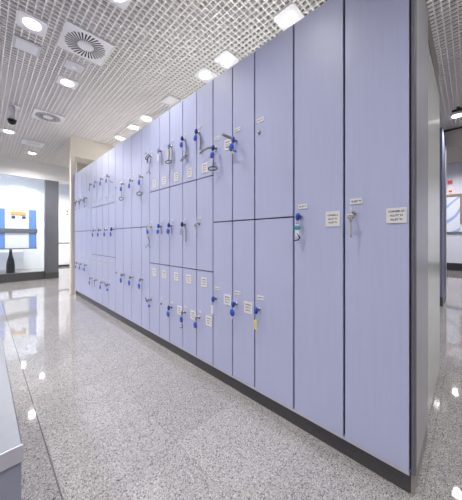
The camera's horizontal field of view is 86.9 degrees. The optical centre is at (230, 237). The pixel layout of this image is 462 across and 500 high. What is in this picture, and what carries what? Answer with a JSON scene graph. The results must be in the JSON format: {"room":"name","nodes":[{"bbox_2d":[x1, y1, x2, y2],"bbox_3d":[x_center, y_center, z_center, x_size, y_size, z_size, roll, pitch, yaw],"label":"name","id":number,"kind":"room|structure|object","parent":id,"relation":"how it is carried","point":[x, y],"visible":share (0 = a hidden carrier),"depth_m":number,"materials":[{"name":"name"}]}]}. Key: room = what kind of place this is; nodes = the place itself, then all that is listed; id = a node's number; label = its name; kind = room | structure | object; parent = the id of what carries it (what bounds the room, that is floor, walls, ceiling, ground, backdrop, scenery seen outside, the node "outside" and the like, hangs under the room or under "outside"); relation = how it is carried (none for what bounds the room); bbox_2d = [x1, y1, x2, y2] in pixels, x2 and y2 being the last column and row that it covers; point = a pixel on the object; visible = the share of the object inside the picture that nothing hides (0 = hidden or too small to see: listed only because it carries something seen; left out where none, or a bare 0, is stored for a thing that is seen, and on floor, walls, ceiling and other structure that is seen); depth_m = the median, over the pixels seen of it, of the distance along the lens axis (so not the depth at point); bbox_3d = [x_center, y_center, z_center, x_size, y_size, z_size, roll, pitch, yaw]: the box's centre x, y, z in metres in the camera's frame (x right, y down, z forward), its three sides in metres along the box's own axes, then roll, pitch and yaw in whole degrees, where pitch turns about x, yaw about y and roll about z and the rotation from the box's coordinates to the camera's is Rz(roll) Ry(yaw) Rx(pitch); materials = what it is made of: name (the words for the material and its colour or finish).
{"room":"locker room","nodes":[
{"label":"locker room","id":0,"kind":"room"},
{"bbox_2d":[0,176,69,268],"bbox_3d":[-4.778,-0.670,10.198,0.100,3.400,13.080,0,0,44],"label":"wall","id":1,"kind":"structure","parent":0,"point":[33,258],"depth_m":8.29,"materials":[{"name":"white paint"}]},
{"bbox_2d":[59,190,69,266],"bbox_3d":[-5.946,-0.340,8.886,0.065,2.740,1.130,0,0,44],"label":"door","id":2,"kind":"structure","parent":1,"relation":"in","point":[64,200],"depth_m":8.80,"materials":[{"name":"white"}]},
{"bbox_2d":[65,208,69,217],"bbox_3d":[-5.942,-0.910,8.861,0.006,0.360,0.150,0,0,44],"label":"notice sheet","id":3,"kind":"object","parent":2,"relation":"attached to","point":[67,210],"visible":1,"depth_m":8.86,"materials":[{"name":"white paper"}]},
{"bbox_2d":[0,175,69,184],"bbox_3d":[-5.849,-1.950,7.062,2.760,0.040,7.100,0,0,44],"label":"ceiling","id":4,"kind":"structure","parent":0,"point":[0,175],"depth_m":7.98,"materials":[{"name":"white paint"}]},
{"bbox_2d":[0,155,75,183],"bbox_3d":[-4.813,-1.915,6.047,0.140,0.910,7.100,0,0,44],"label":"wall glazed header","id":5,"kind":"structure","parent":0,"point":[9,166],"depth_m":5.95,"materials":[{"name":"white paint"}]},
{"bbox_2d":[70,135,74,294],"bbox_3d":[-2.932,-0.420,4.502,0.110,2.900,0.057,0,0,44],"label":"wall","id":6,"kind":"structure","parent":0,"point":[72,138],"depth_m":4.47,"materials":[{"name":"beige paint"}]},
{"bbox_2d":[76,162,87,172],"bbox_3d":[-2.960,-0.420,5.609,0.080,2.900,1.030,0,0,44],"label":"wall","id":7,"kind":"structure","parent":0,"point":[79,166],"depth_m":5.25,"materials":[{"name":"beige paint"}]},
{"bbox_2d":[69,136,114,164],"bbox_3d":[-2.579,-1.690,5.077,0.410,0.360,1.258,0,0,44],"label":"wall header","id":8,"kind":"structure","parent":0,"point":[86,151],"depth_m":4.69,"materials":[{"name":"beige paint"}]},
{"bbox_2d":[0,266,461,499],"bbox_3d":[0.079,1.060,5.439,13.700,0.060,13.280,0,0,44],"label":"floor","id":9,"kind":"structure","parent":0,"point":[105,410],"depth_m":1.33,"materials":[{"name":"stone"}]},
{"bbox_2d":[0,337,22,499],"bbox_3d":[-1.204,0.805,0.817,1.066,0.450,0.681,0,0,44],"label":"bench","id":10,"kind":"object","parent":9,"relation":"on","point":[11,446],"visible":1,"depth_m":0.69,"materials":[{"name":"white laminate"}]},
{"bbox_2d":[0,251,23,271],"bbox_3d":[-6.846,0.720,7.577,0.414,0.620,0.600,0,0,44],"label":"base cabinet","id":11,"kind":"object","parent":9,"relation":"on","point":[18,256],"visible":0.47,"depth_m":7.50,"materials":[{"name":"white paint"}]},
{"bbox_2d":[0,187,37,273],"bbox_3d":[-6.601,-0.200,6.623,0.440,2.460,2.120,0,0,44],"label":"display unit","id":12,"kind":"object","parent":9,"relation":"on","point":[18,207],"visible":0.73,"depth_m":7.03,"materials":[{"name":"white"}]},
{"bbox_2d":[0,271,44,282],"bbox_3d":[-6.003,0.930,4.832,0.100,0.200,3.700,0,0,44],"label":"trim","id":13,"kind":"structure","parent":9,"relation":"on","point":[36,275],"depth_m":5.82,"materials":[{"name":"stone"}]},
{"bbox_2d":[44,180,58,278],"bbox_3d":[-4.607,-0.214,6.258,0.186,2.488,0.286,0,0,44],"label":"column","id":14,"kind":"structure","parent":9,"relation":"on","point":[51,188],"depth_m":6.19,"materials":[{"name":"stone"}]},
{"bbox_2d":[74,173,78,289],"bbox_3d":[-2.642,-0.118,4.544,0.243,2.096,0.445,0,0,44],"label":"locker","id":15,"kind":"object","parent":9,"relation":"on","point":[76,231],"visible":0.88,"depth_m":4.37,"materials":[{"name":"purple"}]},
{"bbox_2d":[78,170,81,292],"bbox_3d":[-2.469,-0.118,4.375,0.239,2.096,0.445,0,0,44],"label":"locker","id":16,"kind":"object","parent":9,"relation":"on","point":[80,171],"visible":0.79,"depth_m":4.19,"materials":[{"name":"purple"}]},
{"bbox_2d":[82,167,85,294],"bbox_3d":[-2.289,-0.118,4.198,0.263,2.096,0.445,0,0,44],"label":"locker","id":17,"kind":"object","parent":9,"relation":"on","point":[83,169],"visible":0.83,"depth_m":4.07,"materials":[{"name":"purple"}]},
{"bbox_2d":[86,163,91,297],"bbox_3d":[-2.099,-0.118,4.012,0.267,2.096,0.445,0,0,44],"label":"locker","id":18,"kind":"object","parent":9,"relation":"on","point":[89,167],"visible":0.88,"depth_m":3.88,"materials":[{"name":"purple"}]},
{"bbox_2d":[92,159,96,300],"bbox_3d":[-1.921,-0.118,3.837,0.230,2.096,0.445,0,0,44],"label":"locker","id":19,"kind":"object","parent":9,"relation":"on","point":[94,164],"visible":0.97,"depth_m":3.67,"materials":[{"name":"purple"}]},
{"bbox_2d":[96,155,102,303],"bbox_3d":[-1.747,-0.118,3.667,0.255,2.096,0.445,0,0,44],"label":"locker","id":20,"kind":"object","parent":9,"relation":"on","point":[100,159],"visible":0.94,"depth_m":3.48,"materials":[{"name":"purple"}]},
{"bbox_2d":[103,151,109,306],"bbox_3d":[-1.571,-0.118,3.495,0.235,2.096,0.445,0,0,44],"label":"locker","id":21,"kind":"object","parent":9,"relation":"on","point":[106,203],"visible":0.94,"depth_m":3.32,"materials":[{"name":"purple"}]},
{"bbox_2d":[109,146,115,310],"bbox_3d":[-1.401,-0.118,3.328,0.240,2.096,0.445,0,0,44],"label":"locker","id":22,"kind":"object","parent":9,"relation":"on","point":[112,153],"visible":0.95,"depth_m":3.16,"materials":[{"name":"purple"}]},
{"bbox_2d":[115,142,124,314],"bbox_3d":[-1.228,-0.118,3.159,0.240,2.096,0.445,0,0,44],"label":"locker","id":23,"kind":"object","parent":9,"relation":"on","point":[119,148],"visible":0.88,"depth_m":3.00,"materials":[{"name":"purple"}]},
{"bbox_2d":[123,135,132,319],"bbox_3d":[-1.059,-0.118,2.993,0.233,2.096,0.445,0,0,44],"label":"locker","id":24,"kind":"object","parent":9,"relation":"on","point":[127,144],"visible":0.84,"depth_m":2.84,"materials":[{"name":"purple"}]},
{"bbox_2d":[119,182,123,200],"bbox_3d":[-1.290,-0.549,2.881,0.127,0.227,0.039,0,0,44],"label":"key","id":25,"kind":"object","parent":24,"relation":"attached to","point":[121,183],"visible":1,"depth_m":2.87,"materials":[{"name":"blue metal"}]},
{"bbox_2d":[132,129,141,324],"bbox_3d":[-0.889,-0.118,2.826,0.241,2.096,0.445,0,0,44],"label":"locker","id":26,"kind":"object","parent":9,"relation":"on","point":[136,137],"visible":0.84,"depth_m":2.67,"materials":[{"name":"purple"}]},
{"bbox_2d":[142,123,150,329],"bbox_3d":[-0.738,-0.118,2.679,0.178,2.096,0.445,0,0,44],"label":"locker","id":27,"kind":"object","parent":9,"relation":"on","point":[146,192],"visible":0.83,"depth_m":2.52,"materials":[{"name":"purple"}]},
{"bbox_2d":[136,174,142,195],"bbox_3d":[-0.950,-0.549,2.548,0.127,0.227,0.039,0,0,44],"label":"key","id":28,"kind":"object","parent":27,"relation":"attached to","point":[140,176],"visible":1,"depth_m":2.54,"materials":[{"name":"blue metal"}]},
{"bbox_2d":[140,225,149,247],"bbox_3d":[-0.847,-0.015,2.447,0.196,0.228,0.035,0,0,42],"label":"key","id":29,"kind":"object","parent":27,"relation":"attached to","point":[147,231],"visible":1,"depth_m":2.41,"materials":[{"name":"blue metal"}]},
{"bbox_2d":[150,116,160,334],"bbox_3d":[-0.603,-0.118,2.547,0.198,2.096,0.445,0,0,44],"label":"locker","id":30,"kind":"object","parent":9,"relation":"on","point":[155,189],"visible":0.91,"depth_m":2.39,"materials":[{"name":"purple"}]},
{"bbox_2d":[145,153,150,173],"bbox_3d":[-0.815,-0.738,2.418,0.105,0.229,0.035,0,0,44],"label":"key","id":31,"kind":"object","parent":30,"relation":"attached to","point":[145,153],"visible":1,"depth_m":2.41,"materials":[{"name":"silver metal"}]},
{"bbox_2d":[160,109,170,340],"bbox_3d":[-0.468,-0.118,2.414,0.178,2.096,0.445,0,0,44],"label":"locker","id":32,"kind":"object","parent":9,"relation":"on","point":[165,265],"visible":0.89,"depth_m":2.26,"materials":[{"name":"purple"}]},
{"bbox_2d":[156,224,161,235],"bbox_3d":[-0.670,-0.077,2.278,0.054,0.110,0.034,0,0,44],"label":"key","id":33,"kind":"object","parent":32,"relation":"attached to","point":[158,225],"visible":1,"depth_m":2.27,"materials":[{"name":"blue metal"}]},
{"bbox_2d":[157,148,161,164],"bbox_3d":[-0.663,-0.756,2.271,0.054,0.165,0.033,0,0,44],"label":"key","id":34,"kind":"object","parent":32,"relation":"attached to","point":[158,149],"visible":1,"depth_m":2.27,"materials":[{"name":"silver metal"}]},
{"bbox_2d":[170,101,184,347],"bbox_3d":[-0.331,-0.118,2.280,0.204,2.096,0.445,0,0,44],"label":"locker","id":35,"kind":"object","parent":9,"relation":"on","point":[176,112],"visible":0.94,"depth_m":2.12,"materials":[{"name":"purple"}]},
{"bbox_2d":[165,143,172,163],"bbox_3d":[-0.547,-0.744,2.155,0.102,0.190,0.037,0,0,44],"label":"key","id":36,"kind":"object","parent":35,"relation":"attached to","point":[168,144],"visible":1,"depth_m":2.14,"materials":[{"name":"silver metal"}]},
{"bbox_2d":[166,223,171,234],"bbox_3d":[-0.542,-0.077,2.152,0.054,0.110,0.034,0,0,44],"label":"key","id":37,"kind":"object","parent":35,"relation":"attached to","point":[168,224],"visible":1,"depth_m":2.14,"materials":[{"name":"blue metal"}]},
{"bbox_2d":[183,91,198,355],"bbox_3d":[-0.191,-0.118,2.142,0.188,2.096,0.445,0,0,44],"label":"locker","id":38,"kind":"object","parent":9,"relation":"on","point":[190,179],"visible":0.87,"depth_m":1.98,"materials":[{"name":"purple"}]},
{"bbox_2d":[180,311,183,327],"bbox_3d":[-0.400,0.672,2.013,0.044,0.145,0.034,0,0,44],"label":"key","id":39,"kind":"object","parent":38,"relation":"attached to","point":[182,312],"visible":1,"depth_m":2.00,"materials":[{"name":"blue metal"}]},
{"bbox_2d":[180,136,186,161],"bbox_3d":[-0.388,-0.736,2.001,0.102,0.206,0.034,0,0,44],"label":"key","id":40,"kind":"object","parent":38,"relation":"attached to","point":[181,138],"visible":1,"depth_m":2.00,"materials":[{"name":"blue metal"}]},
{"bbox_2d":[180,222,186,241],"bbox_3d":[-0.392,-0.050,2.005,0.063,0.165,0.033,0,0,44],"label":"key","id":41,"kind":"object","parent":38,"relation":"attached to","point":[181,224],"visible":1,"depth_m":2.00,"materials":[{"name":"silver metal"}]},
{"bbox_2d":[197,79,214,364],"bbox_3d":[-0.053,-0.118,2.007,0.195,2.096,0.445,0,0,44],"label":"locker","id":42,"kind":"object","parent":9,"relation":"on","point":[205,94],"visible":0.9,"depth_m":1.85,"materials":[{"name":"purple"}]},
{"bbox_2d":[193,316,198,329],"bbox_3d":[-0.265,0.653,1.880,0.044,0.107,0.034,0,0,44],"label":"key","id":43,"kind":"object","parent":42,"relation":"attached to","point":[196,317],"visible":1,"depth_m":1.87,"materials":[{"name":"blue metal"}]},
{"bbox_2d":[193,129,200,149],"bbox_3d":[-0.257,-0.756,1.873,0.064,0.165,0.034,0,0,44],"label":"key","id":44,"kind":"object","parent":42,"relation":"attached to","point":[196,130],"visible":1,"depth_m":1.86,"materials":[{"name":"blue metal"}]},
{"bbox_2d":[214,66,234,374],"bbox_3d":[0.088,-0.118,1.869,0.198,2.096,0.445,0,0,44],"label":"locker","id":45,"kind":"object","parent":9,"relation":"on","point":[223,83],"visible":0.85,"depth_m":1.70,"materials":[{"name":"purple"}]},
{"bbox_2d":[199,145,217,170],"bbox_3d":[-0.158,-0.568,1.772,0.189,0.190,0.037,0,0,42],"label":"key","id":46,"kind":"object","parent":45,"relation":"attached to","point":[212,147],"visible":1,"depth_m":1.74,"materials":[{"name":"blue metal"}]},
{"bbox_2d":[211,296,214,313],"bbox_3d":[-0.124,0.476,1.743,0.022,0.122,0.033,0,0,44],"label":"key","id":47,"kind":"object","parent":45,"relation":"attached to","point":[213,297],"visible":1,"depth_m":1.73,"materials":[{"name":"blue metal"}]},
{"bbox_2d":[74,289,410,493],"bbox_3d":[-0.932,0.980,2.874,5.010,0.099,0.428,0,0,44],"label":"plinth","id":48,"kind":"object","parent":9,"relation":"on","point":[394,474],"visible":0.36,"depth_m":1.35,"materials":[{"name":"plastic"}]},
{"bbox_2d":[233,51,256,386],"bbox_3d":[0.227,-0.118,1.733,0.190,2.096,0.445,0,0,44],"label":"locker","id":49,"kind":"object","parent":9,"relation":"on","point":[244,70],"visible":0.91,"depth_m":1.58,"materials":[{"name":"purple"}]},
{"bbox_2d":[222,133,236,153],"bbox_3d":[-0.004,-0.626,1.617,0.126,0.154,0.038,0,0,37],"label":"key","id":50,"kind":"object","parent":49,"relation":"attached to","point":[231,146],"visible":1,"depth_m":1.59,"materials":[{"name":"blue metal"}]},
{"bbox_2d":[230,301,235,318],"bbox_3d":[0.018,0.470,1.604,0.044,0.110,0.034,0,0,44],"label":"key","id":51,"kind":"object","parent":49,"relation":"attached to","point":[232,313],"visible":1,"depth_m":1.59,"materials":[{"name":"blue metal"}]},
{"bbox_2d":[255,24,294,408],"bbox_3d":[0.392,-0.118,1.571,0.270,2.096,0.445,0,0,44],"label":"locker","id":52,"kind":"object","parent":9,"relation":"on","point":[274,60],"visible":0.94,"depth_m":1.41,"materials":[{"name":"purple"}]},
{"bbox_2d":[254,307,258,328],"bbox_3d":[0.154,0.480,1.470,0.022,0.130,0.033,0,0,44],"label":"key","id":53,"kind":"object","parent":52,"relation":"attached to","point":[256,309],"visible":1,"depth_m":1.46,"materials":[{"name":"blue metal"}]},
{"bbox_2d":[294,0,344,435],"bbox_3d":[0.583,-0.118,1.384,0.262,2.096,0.445,0,0,44],"label":"locker","id":54,"kind":"object","parent":9,"relation":"on","point":[320,35],"visible":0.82,"depth_m":1.22,"materials":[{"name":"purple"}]},
{"bbox_2d":[294,213,300,240],"bbox_3d":[0.352,-0.057,1.276,0.041,0.148,0.033,0,0,44],"label":"key","id":55,"kind":"object","parent":54,"relation":"attached to","point":[297,216],"visible":1,"depth_m":1.26,"materials":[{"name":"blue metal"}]},
{"bbox_2d":[345,0,410,471],"bbox_3d":[0.767,-0.118,1.204,0.252,2.096,0.445,0,0,44],"label":"locker","id":56,"kind":"object","parent":9,"relation":"on","point":[377,32],"visible":0.89,"depth_m":1.04,"materials":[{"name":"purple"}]},
{"bbox_2d":[347,207,354,237],"bbox_3d":[0.540,-0.069,1.093,0.035,0.134,0.031,0,0,44],"label":"key","id":57,"kind":"object","parent":56,"relation":"attached to","point":[351,215],"visible":1,"depth_m":1.08,"materials":[{"name":"silver metal"}]},
{"bbox_2d":[411,0,427,495],"bbox_3d":[0.864,-0.066,1.113,0.019,2.192,0.439,0,0,44],"label":"end panel","id":58,"kind":"object","parent":9,"relation":"on","point":[419,14],"visible":1,"depth_m":1.05,"materials":[{"name":"grey"}]},
{"bbox_2d":[425,0,439,415],"bbox_3d":[-0.493,-0.135,3.340,5.048,2.330,0.820,0,0,44],"label":"wall panel","id":59,"kind":"object","parent":9,"relation":"on","point":[433,69],"visible":0.05,"depth_m":1.55,"materials":[{"name":"grey metal"}]},
{"bbox_2d":[440,127,446,305],"bbox_3d":[2.794,-0.320,4.557,1.812,2.700,0.720,0,0,44],"label":"wall","id":60,"kind":"structure","parent":9,"relation":"on","point":[443,150],"depth_m":3.85,"materials":[{"name":"blue laminate"}]},
{"bbox_2d":[0,0,461,167],"bbox_3d":[-0.593,-1.880,2.681,10.600,0.020,8.200,0,0,44],"label":"ceiling","id":61,"kind":"structure","parent":0,"point":[91,119],"depth_m":2.67,"materials":[{"name":"white metal"}]},
{"bbox_2d":[0,128,16,134],"bbox_3d":[-3.890,-1.859,4.267,0.203,0.020,0.203,0,0,44],"label":"recessed light","id":62,"kind":"object","parent":61,"relation":"in","point":[4,130],"visible":1,"depth_m":4.25,"materials":[{"name":"white paint"}]},
{"bbox_2d":[7,103,20,124],"bbox_3d":[-3.065,-1.732,3.445,0.100,0.274,0.140,0,0,44],"label":"dome camera","id":63,"kind":"object","parent":61,"relation":"attached to","point":[11,120],"visible":1,"depth_m":3.41,"materials":[{"name":"white paint"}]},
{"bbox_2d":[12,34,41,56],"bbox_3d":[-1.986,-1.861,2.374,0.190,0.015,0.204,0,0,44],"label":"ceiling plate","id":64,"kind":"object","parent":61,"relation":"attached to","point":[20,43],"visible":1,"depth_m":2.36,"materials":[{"name":"grey metal"}]},
{"bbox_2d":[16,9,47,36],"bbox_3d":[-1.731,-1.859,2.123,0.203,0.020,0.203,0,0,44],"label":"recessed light","id":65,"kind":"object","parent":61,"relation":"in","point":[25,20],"visible":1,"depth_m":2.11,"materials":[{"name":"white paint"}]},
{"bbox_2d":[26,151,38,154],"bbox_3d":[-4.368,-1.859,5.358,0.203,0.020,0.203,0,0,44],"label":"recessed light","id":66,"kind":"object","parent":61,"relation":"in","point":[27,152],"visible":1,"depth_m":5.34,"materials":[{"name":"white paint"}]},
{"bbox_2d":[21,138,45,147],"bbox_3d":[-3.892,-1.863,4.801,0.320,0.012,0.350,0,0,44],"label":"ceiling speaker","id":67,"kind":"object","parent":61,"relation":"attached to","point":[24,141],"visible":1,"depth_m":4.79,"materials":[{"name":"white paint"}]},
{"bbox_2d":[31,108,64,124],"bbox_3d":[-2.815,-1.860,3.757,0.370,0.018,0.370,0,0,44],"label":"ceiling vent","id":68,"kind":"object","parent":61,"relation":"in","point":[39,114],"visible":1,"depth_m":3.73,"materials":[{"name":"white metal"}]},
{"bbox_2d":[56,75,78,89],"bbox_3d":[-1.962,-1.859,2.928,0.203,0.020,0.203,0,0,44],"label":"recessed light","id":69,"kind":"object","parent":61,"relation":"in","point":[67,82],"visible":1,"depth_m":2.92,"materials":[{"name":"white paint"}]},
{"bbox_2d":[63,59,84,73],"bbox_3d":[-1.701,-1.859,2.650,0.150,0.021,0.172,0,0,44],"label":"ceiling plate","id":70,"kind":"object","parent":61,"relation":"attached to","point":[70,64],"visible":1,"depth_m":2.64,"materials":[{"name":"grey"}]},
{"bbox_2d":[57,20,113,65],"bbox_3d":[-1.408,-1.860,2.364,0.390,0.018,0.390,0,0,44],"label":"ceiling vent","id":71,"kind":"object","parent":61,"relation":"in","point":[74,39],"visible":1,"depth_m":2.34,"materials":[{"name":"white metal"}]},
{"bbox_2d":[108,0,131,9],"bbox_3d":[-0.870,-1.859,1.856,0.203,0.020,0.203,0,0,44],"label":"recessed light","id":72,"kind":"object","parent":61,"relation":"in","point":[122,4],"visible":1,"depth_m":1.93,"materials":[{"name":"white paint"}]},
{"bbox_2d":[113,135,126,140],"bbox_3d":[-2.068,-1.859,4.547,0.203,0.020,0.203,0,0,44],"label":"recessed light","id":73,"kind":"object","parent":61,"relation":"in","point":[118,137],"visible":0.98,"depth_m":4.53,"materials":[{"name":"white paint"}]},
{"bbox_2d":[126,124,141,130],"bbox_3d":[-1.633,-1.859,4.113,0.203,0.020,0.203,0,0,44],"label":"recessed light","id":74,"kind":"object","parent":61,"relation":"in","point":[134,127],"visible":0.99,"depth_m":4.10,"materials":[{"name":"white paint"}]},
{"bbox_2d":[138,114,154,122],"bbox_3d":[-1.315,-1.859,3.802,0.203,0.020,0.203,0,0,44],"label":"recessed light","id":75,"kind":"object","parent":61,"relation":"in","point":[143,117],"visible":0.96,"depth_m":3.78,"materials":[{"name":"white paint"}]},
{"bbox_2d":[161,94,179,105],"bbox_3d":[-0.819,-1.861,3.308,0.220,0.015,0.176,0,0,44],"label":"ceiling plate","id":76,"kind":"object","parent":61,"relation":"attached to","point":[170,100],"visible":1,"depth_m":3.29,"materials":[{"name":"grey plastic"}]},
{"bbox_2d":[194,67,216,82],"bbox_3d":[-0.293,-1.859,2.794,0.203,0.020,0.203,0,0,44],"label":"recessed light","id":77,"kind":"object","parent":61,"relation":"in","point":[204,74],"visible":1,"depth_m":2.78,"materials":[{"name":"white paint"}]},
{"bbox_2d":[214,50,238,68],"bbox_3d":[-0.047,-1.859,2.552,0.203,0.020,0.203,0,0,44],"label":"recessed light","id":78,"kind":"object","parent":61,"relation":"in","point":[226,59],"visible":1,"depth_m":2.54,"materials":[{"name":"white paint"}]},
{"bbox_2d":[274,3,304,30],"bbox_3d":[0.493,-1.859,2.068,0.203,0.020,0.203,0,0,44],"label":"recessed light","id":79,"kind":"object","parent":61,"relation":"in","point":[291,14],"visible":0.95,"depth_m":2.05,"materials":[{"name":"white paint"}]},
{"bbox_2d":[443,127,461,131],"bbox_3d":[4.858,-1.843,3.072,3.360,0.025,0.012,0,0,44],"label":"trim","id":80,"kind":"structure","parent":61,"relation":"attached to","point":[458,127],"depth_m":4.14,"materials":[{"name":"black plastic"}]},
{"bbox_2d":[448,111,461,119],"bbox_3d":[3.442,-1.859,3.712,0.203,0.020,0.203,0,0,44],"label":"recessed light","id":81,"kind":"object","parent":61,"relation":"in","point":[459,114],"visible":1,"depth_m":3.71,"materials":[{"name":"white paint"}]},
{"bbox_2d":[452,106,461,112],"bbox_3d":[3.265,-1.838,3.465,0.195,0.062,0.044,0,0,44],"label":"spotlight","id":82,"kind":"object","parent":61,"relation":"attached to","point":[458,108],"visible":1,"depth_m":3.48,"materials":[{"name":"black plastic"}]},
{"bbox_2d":[0,0,461,163],"bbox_3d":[0.079,-2.400,5.439,13.700,0.060,13.280,0,0,44],"label":"ceiling slab","id":83,"kind":"structure","parent":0,"point":[170,1],"depth_m":2.76,"materials":[{"name":"grey"}]},
{"bbox_2d":[443,126,461,163],"bbox_3d":[3.554,-1.960,5.198,8.200,0.820,1.200,0,0,44],"label":"ceiling beam","id":84,"kind":"structure","parent":0,"point":[454,137],"depth_m":4.18,"materials":[{"name":"grey"}]},
{"bbox_2d":[447,162,461,262],"bbox_3d":[4.691,-0.670,10.146,13.500,3.400,0.100,0,0,44],"label":"wall","id":85,"kind":"structure","parent":0,"point":[454,171],"depth_m":7.72,"materials":[{"name":"white paint"}]},
{"bbox_2d":[448,186,452,192],"bbox_3d":[7.008,-1.540,7.795,0.120,0.220,0.014,0,0,44],"label":"warning sign","id":86,"kind":"object","parent":85,"relation":"attached to","point":[450,188],"visible":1,"depth_m":7.79,"materials":[{"name":"white"}]},
{"bbox_2d":[447,193,461,232],"bbox_3d":[6.989,-0.770,7.789,0.570,1.240,0.049,0,0,44],"label":"framed poster","id":87,"kind":"object","parent":85,"relation":"attached to","point":[454,201],"visible":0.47,"depth_m":7.72,"materials":[{"name":"white paper"}]},
{"bbox_2d":[447,263,461,270],"bbox_3d":[4.649,0.912,10.103,13.500,0.235,0.020,0,0,44],"label":"baseboard","id":88,"kind":"structure","parent":85,"relation":"attached to","point":[450,266],"depth_m":7.72,"materials":[{"name":"grey"}]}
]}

